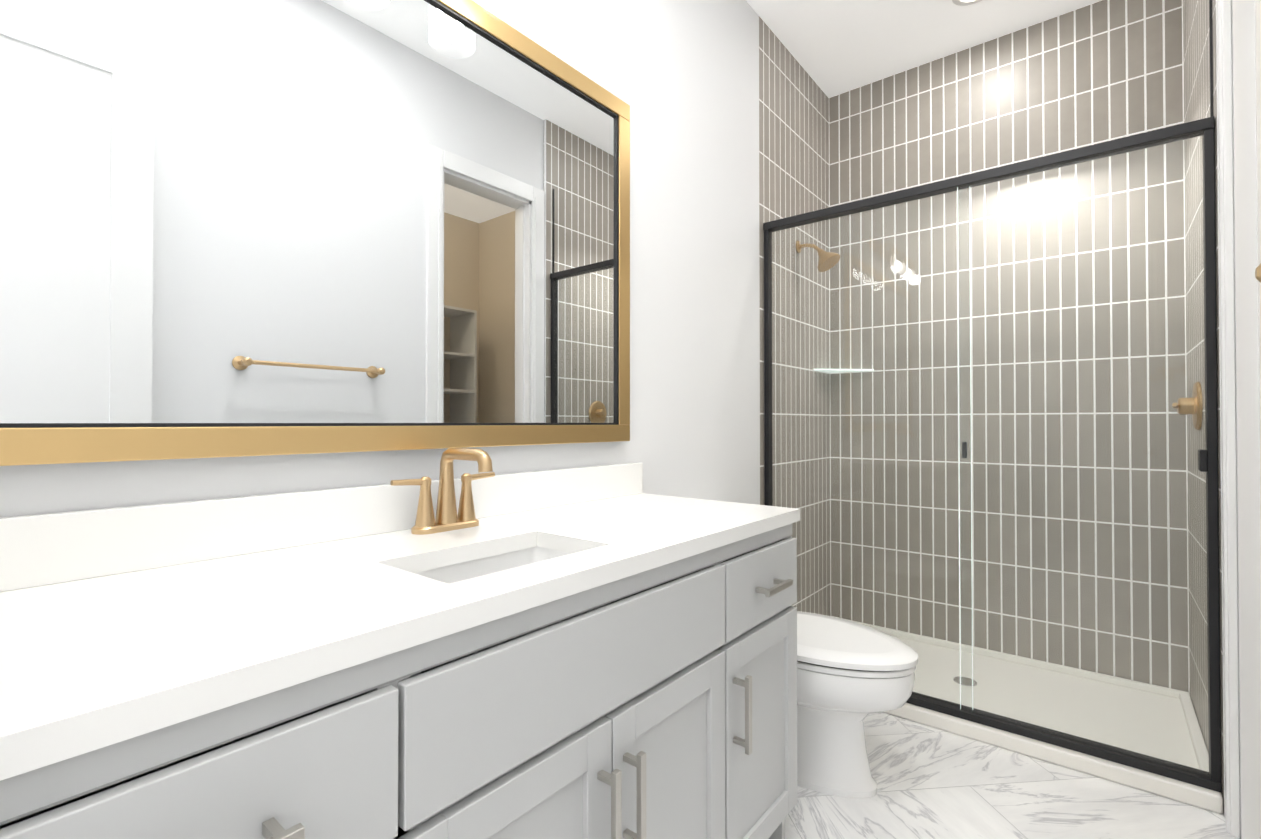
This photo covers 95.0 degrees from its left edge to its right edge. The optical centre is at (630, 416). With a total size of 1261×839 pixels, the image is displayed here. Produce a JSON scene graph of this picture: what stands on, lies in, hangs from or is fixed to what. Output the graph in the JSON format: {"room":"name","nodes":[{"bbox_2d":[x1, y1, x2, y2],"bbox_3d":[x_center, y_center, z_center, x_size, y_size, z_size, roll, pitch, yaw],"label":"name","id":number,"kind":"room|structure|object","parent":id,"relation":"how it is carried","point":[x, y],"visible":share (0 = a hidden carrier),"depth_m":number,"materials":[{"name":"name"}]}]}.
{"room":"bathroom","nodes":[
{"label":"bathroom","id":0,"kind":"room"},
{"bbox_2d":[0,463,642,591],"bbox_3d":[-0.456,0.196,1.301,0.020,0.100,1.544,0,-1,39],"label":"backsplash","id":1,"kind":"structure","parent":0,"relation":"attached to","point":[49,548],"depth_m":1.00,"materials":[{"name":"white stone"}]},
{"bbox_2d":[0,0,759,517],"bbox_3d":[-0.751,-0.342,1.062,0.120,2.970,4.060,0,-1,39],"label":"wall","id":2,"kind":"structure","parent":0,"point":[680,78],"depth_m":2.04,"materials":[{"name":"white paint"}]},
{"bbox_2d":[0,0,629,465],"bbox_3d":[-0.468,-0.461,1.286,0.031,1.067,1.438,0,-1,39],"label":"mirror","id":3,"kind":"object","parent":2,"relation":"attached to","point":[234,228],"visible":1,"depth_m":1.09,"materials":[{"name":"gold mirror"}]},
{"bbox_2d":[759,16,830,615],"bbox_3d":[0.844,-0.322,3.013,0.120,2.970,0.980,0,-1,39],"label":"wall","id":4,"kind":"structure","parent":0,"point":[793,139],"depth_m":2.93,"materials":[{"name":"tile"}]},
{"bbox_2d":[796,241,839,271],"bbox_3d":[0.929,-0.801,2.858,0.210,0.175,0.120,0,-1,39],"label":"shower head","id":5,"kind":"object","parent":4,"relation":"attached to","point":[830,262],"depth_m":2.83},
{"bbox_2d":[746,0,1101,97],"bbox_3d":[0.875,-1.874,0.381,3.520,0.080,5.040,0,-1,39],"label":"ceiling","id":6,"kind":"structure","parent":0,"point":[835,47],"depth_m":2.70,"materials":[{"name":"white paint"}]},
{"bbox_2d":[952,0,982,5],"bbox_3d":[1.463,-1.808,2.458,0.170,0.008,0.170,0,-1,39],"label":"recessed light","id":7,"kind":"object","parent":6,"relation":"in","point":[964,2],"visible":1,"depth_m":2.52,"materials":[{"name":"white paint"}]},
{"bbox_2d":[829,0,1189,693],"bbox_3d":[1.726,-0.323,2.848,1.455,2.970,0.120,0,-1,39],"label":"wall","id":8,"kind":"structure","parent":0,"point":[1099,72],"depth_m":2.69,"materials":[{"name":"tile"}]},
{"bbox_2d":[814,369,873,372],"bbox_3d":[1.142,-0.250,3.090,0.237,0.008,0.237,0,-1,39],"label":"shower shelf","id":9,"kind":"object","parent":8,"relation":"attached to","point":[841,370],"depth_m":3.10,"materials":[{"name":"white stone"}]},
{"bbox_2d":[785,712,1240,838],"bbox_3d":[0.875,1.166,0.350,3.520,0.060,5.040,0,-1,39],"label":"floor","id":10,"kind":"structure","parent":0,"point":[934,783],"depth_m":1.72,"materials":[{"name":"stone"}]},
{"bbox_2d":[0,516,799,838],"bbox_3d":[-0.235,0.709,1.111,0.596,0.870,1.525,0,-1,39],"label":"bathroom vanity","id":11,"kind":"object","parent":10,"relation":"on","point":[600,652],"depth_m":0.81,"materials":[{"name":"grey"}]},
{"bbox_2d":[0,492,799,759],"bbox_3d":[-0.248,0.260,1.131,0.556,0.032,1.544,0,-1,39],"label":"countertop","id":12,"kind":"structure","parent":11,"relation":"on","point":[77,657],"depth_m":0.72,"materials":[{"name":"white stone"}]},
{"bbox_2d":[388,448,495,535],"bbox_3d":[-0.354,0.156,1.223,0.179,0.178,0.252,0,-1,39],"label":"faucet","id":13,"kind":"object","parent":12,"relation":"on","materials":[{"name":"gold metal"}]},
{"bbox_2d":[400,540,615,587],"bbox_3d":[-0.231,0.331,1.030,0.231,0.135,0.374,0,-1,39],"label":"sink","id":14,"kind":"object","parent":12,"relation":"in","point":[489,567],"depth_m":1.09,"materials":[{"name":"white ceramic"}]},
{"bbox_2d":[797,611,917,797],"bbox_3d":[0.543,0.761,1.930,0.763,0.782,0.424,0,-1,39],"label":"toilet","id":15,"kind":"object","parent":10,"relation":"on","point":[851,675],"visible":0.4,"depth_m":1.75,"materials":[{"name":"white ceramic"}]},
{"bbox_2d":[832,616,1222,813],"bbox_3d":[1.416,1.132,2.453,1.451,0.052,0.856,0,-1,39],"label":"shower pan","id":16,"kind":"object","parent":10,"relation":"on","point":[1185,792],"visible":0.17,"depth_m":2.22,"materials":[{"name":"white"}]},
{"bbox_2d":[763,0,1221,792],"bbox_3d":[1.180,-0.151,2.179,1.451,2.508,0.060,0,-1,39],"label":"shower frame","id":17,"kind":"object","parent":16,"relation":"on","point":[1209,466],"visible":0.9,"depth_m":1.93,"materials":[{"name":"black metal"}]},
{"bbox_2d":[1183,0,1223,812],"bbox_3d":[2.063,-0.332,2.016,0.120,2.970,0.980,0,-1,39],"label":"wall","id":18,"kind":"structure","parent":0,"point":[1196,54],"depth_m":2.06,"materials":[{"name":"tile"}]},
{"bbox_2d":[1172,382,1202,429],"bbox_3d":[1.964,-0.036,2.049,0.076,0.170,0.181,0,-1,39],"label":"shower valve","id":19,"kind":"object","parent":18,"relation":"attached to","point":[1180,407],"depth_m":2.02,"materials":[{"name":"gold metal"}]},
{"bbox_2d":[1231,0,1240,836],"bbox_3d":[1.737,-0.336,1.586,0.120,2.970,0.100,0,-1,39],"label":"wall","id":20,"kind":"structure","parent":0,"point":[1235,384],"depth_m":1.59,"materials":[{"name":"white paint"}]},
{"bbox_3d":[0.740,-0.349,0.366,0.120,2.970,1.850,0,-1,39],"label":"wall","id":21,"kind":"structure","parent":0,"visible":0},
{"bbox_2d":[1255,263,1260,281],"bbox_3d":[0.846,-0.226,0.666,0.096,0.056,0.586,0,-1,39],"label":"towel rail","id":22,"kind":"object","parent":21,"relation":"attached to","point":[1258,273],"visible":1,"depth_m":0.90,"materials":[{"name":"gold metal"}]},
{"bbox_3d":[1.516,-1.559,1.327,0.120,0.530,0.600,0,-1,39],"label":"wall","id":23,"kind":"structure","parent":0,"visible":0},
{"bbox_2d":[1216,0,1239,837],"bbox_3d":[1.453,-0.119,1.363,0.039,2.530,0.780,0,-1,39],"label":"door frame","id":24,"kind":"structure","parent":23,"relation":"attached to","point":[1228,437],"depth_m":1.59,"materials":[{"name":"white paint"}]},
{"bbox_2d":[1232,0,1260,838],"bbox_3d":[1.525,-0.119,1.305,0.146,2.530,0.780,0,-1,39],"label":"door frame","id":25,"kind":"structure","parent":23,"relation":"attached to","point":[1246,48],"depth_m":1.56,"materials":[{"name":"white paint"}]}
]}

